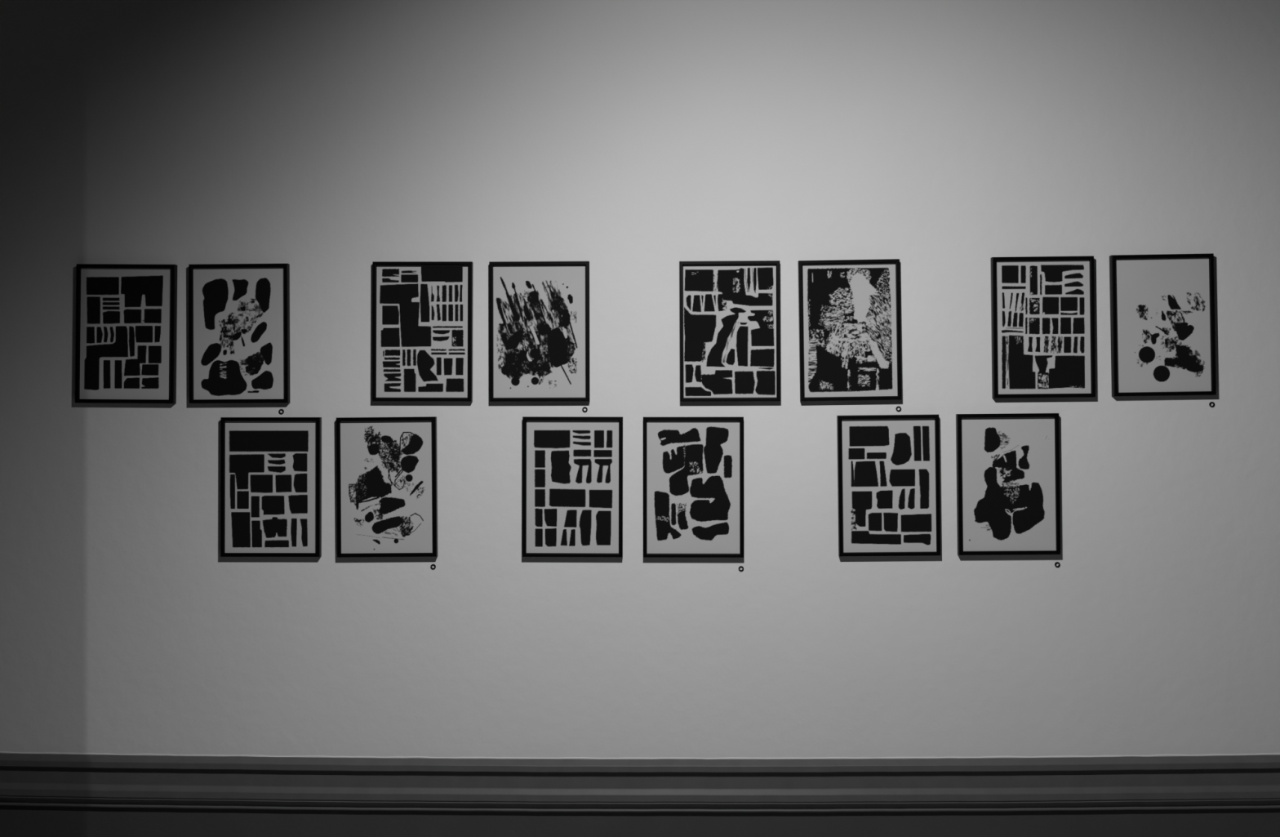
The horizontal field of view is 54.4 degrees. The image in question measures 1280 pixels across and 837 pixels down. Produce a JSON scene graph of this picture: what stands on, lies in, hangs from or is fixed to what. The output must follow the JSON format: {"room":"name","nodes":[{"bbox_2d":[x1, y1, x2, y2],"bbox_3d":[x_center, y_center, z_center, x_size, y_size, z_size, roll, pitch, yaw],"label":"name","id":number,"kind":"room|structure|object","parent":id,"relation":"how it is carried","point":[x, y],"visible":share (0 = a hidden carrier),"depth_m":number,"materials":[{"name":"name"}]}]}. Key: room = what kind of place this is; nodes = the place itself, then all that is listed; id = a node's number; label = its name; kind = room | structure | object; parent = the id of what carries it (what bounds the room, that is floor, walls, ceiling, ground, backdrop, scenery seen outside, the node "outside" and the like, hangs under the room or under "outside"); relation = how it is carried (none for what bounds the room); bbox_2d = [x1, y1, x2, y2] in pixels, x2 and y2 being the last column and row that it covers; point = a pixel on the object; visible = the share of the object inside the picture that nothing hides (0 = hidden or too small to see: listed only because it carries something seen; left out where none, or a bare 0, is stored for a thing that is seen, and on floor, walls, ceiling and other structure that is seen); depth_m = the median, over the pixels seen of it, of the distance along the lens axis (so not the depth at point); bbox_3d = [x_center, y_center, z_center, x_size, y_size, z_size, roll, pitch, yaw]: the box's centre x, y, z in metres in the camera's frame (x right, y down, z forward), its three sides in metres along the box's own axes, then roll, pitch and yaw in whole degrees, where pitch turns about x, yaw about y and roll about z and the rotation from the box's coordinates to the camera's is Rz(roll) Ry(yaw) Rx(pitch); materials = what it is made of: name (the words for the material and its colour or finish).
{"room":"museum","nodes":[
{"label":"museum","id":0,"kind":"room"},
{"bbox_2d":[0,0,1279,836],"bbox_3d":[0.082,-0.168,3.986,10.000,4.200,0.250,0,0,1],"label":"wall","id":1,"kind":"structure","parent":0,"point":[327,140],"depth_m":3.86,"materials":[{"name":"white paint"}]},
{"bbox_2d":[75,263,177,403],"bbox_3d":[-1.605,-0.264,3.886,0.321,0.441,0.022,0,0,1],"label":"framed print","id":2,"kind":"object","parent":1,"relation":"attached to","point":[126,313],"visible":1,"depth_m":3.88,"materials":[{"name":"paper"}]},
{"bbox_2d":[188,262,289,403],"bbox_3d":[-1.249,-0.265,3.878,0.311,0.434,0.022,0,0,1],"label":"framed print","id":3,"kind":"object","parent":1,"relation":"attached to","point":[239,313],"visible":1,"depth_m":3.88,"materials":[{"name":"paper"}]},
{"bbox_2d":[220,417,321,556],"bbox_3d":[-1.148,0.213,3.872,0.314,0.436,0.022,0,0,1],"label":"framed print","id":4,"kind":"object","parent":1,"relation":"attached to","point":[271,467],"visible":1,"depth_m":3.87,"materials":[{"name":"paper"}]},
{"bbox_2d":[336,416,437,557],"bbox_3d":[-0.786,0.213,3.865,0.314,0.436,0.022,-1,0,1],"label":"framed print","id":5,"kind":"object","parent":1,"relation":"attached to","point":[387,467],"visible":1,"depth_m":3.86,"materials":[{"name":"paper"}]},
{"bbox_2d":[372,261,473,401],"bbox_3d":[-0.676,-0.270,3.866,0.316,0.438,0.022,0,0,1],"label":"framed print","id":6,"kind":"object","parent":1,"relation":"attached to","point":[422,311],"visible":1,"depth_m":3.87,"materials":[{"name":"paper"}]},
{"bbox_2d":[488,261,590,401],"bbox_3d":[-0.311,-0.270,3.859,0.312,0.435,0.022,0,0,1],"label":"framed print","id":7,"kind":"object","parent":1,"relation":"attached to","point":[539,311],"visible":1,"depth_m":3.86,"materials":[{"name":"paper"}]},
{"bbox_2d":[522,416,622,557],"bbox_3d":[-0.208,0.211,3.853,0.316,0.437,0.022,0,0,1],"label":"framed print","id":8,"kind":"object","parent":1,"relation":"attached to","point":[572,466],"visible":1,"depth_m":3.85,"materials":[{"name":"paper"}]},
{"bbox_2d":[0,752,1279,812],"bbox_3d":[0.086,1.126,3.837,10.000,0.185,0.030,0,0,1],"label":"trim","id":9,"kind":"structure","parent":1,"relation":"attached to","point":[38,780],"depth_m":3.83,"materials":[{"name":"paint"}]},
{"bbox_2d":[0,751,1279,759],"bbox_3d":[0.085,1.043,3.850,10.000,0.028,0.003,0,0,1],"label":"trim","id":10,"kind":"structure","parent":1,"relation":"attached to","point":[6,752],"depth_m":3.85,"materials":[{"name":"white paint"}]},
{"bbox_2d":[643,417,743,557],"bbox_3d":[0.165,0.212,3.845,0.314,0.436,0.022,0,0,1],"label":"framed print","id":11,"kind":"object","parent":1,"relation":"attached to","point":[693,467],"visible":1,"depth_m":3.84,"materials":[{"name":"paper"}]},
{"bbox_2d":[679,260,780,401],"bbox_3d":[0.278,-0.269,3.847,0.311,0.434,0.022,0,0,1],"label":"framed print","id":12,"kind":"object","parent":1,"relation":"attached to","point":[730,311],"visible":1,"depth_m":3.85,"materials":[{"name":"paper"}]},
{"bbox_2d":[797,258,902,400],"bbox_3d":[0.647,-0.272,3.839,0.318,0.439,0.022,-1,0,1],"label":"framed print","id":13,"kind":"object","parent":1,"relation":"attached to","point":[849,310],"visible":1,"depth_m":3.84,"materials":[{"name":"paper"}]},
{"bbox_2d":[836,414,940,556],"bbox_3d":[0.766,0.206,3.833,0.315,0.437,0.022,-1,0,1],"label":"framed print","id":14,"kind":"object","parent":1,"relation":"attached to","point":[889,497],"visible":1,"depth_m":3.83,"materials":[{"name":"paper"}]},
{"bbox_2d":[955,413,1060,555],"bbox_3d":[1.132,0.202,3.825,0.314,0.436,0.022,-1,0,1],"label":"framed print","id":15,"kind":"object","parent":1,"relation":"attached to","point":[1008,503],"visible":1,"depth_m":3.82,"materials":[{"name":"paper"}]},
{"bbox_2d":[990,255,1095,398],"bbox_3d":[1.240,-0.281,3.827,0.314,0.436,0.022,-1,0,1],"label":"framed print","id":16,"kind":"object","parent":1,"relation":"attached to","point":[1042,308],"visible":1,"depth_m":3.83,"materials":[{"name":"paper"}]},
{"bbox_2d":[1109,253,1216,396],"bbox_3d":[1.604,-0.286,3.819,0.318,0.439,0.022,-1,0,1],"label":"framed print","id":17,"kind":"object","parent":1,"relation":"attached to","point":[1162,305],"visible":1,"depth_m":3.82,"materials":[{"name":"paper"}]}
]}

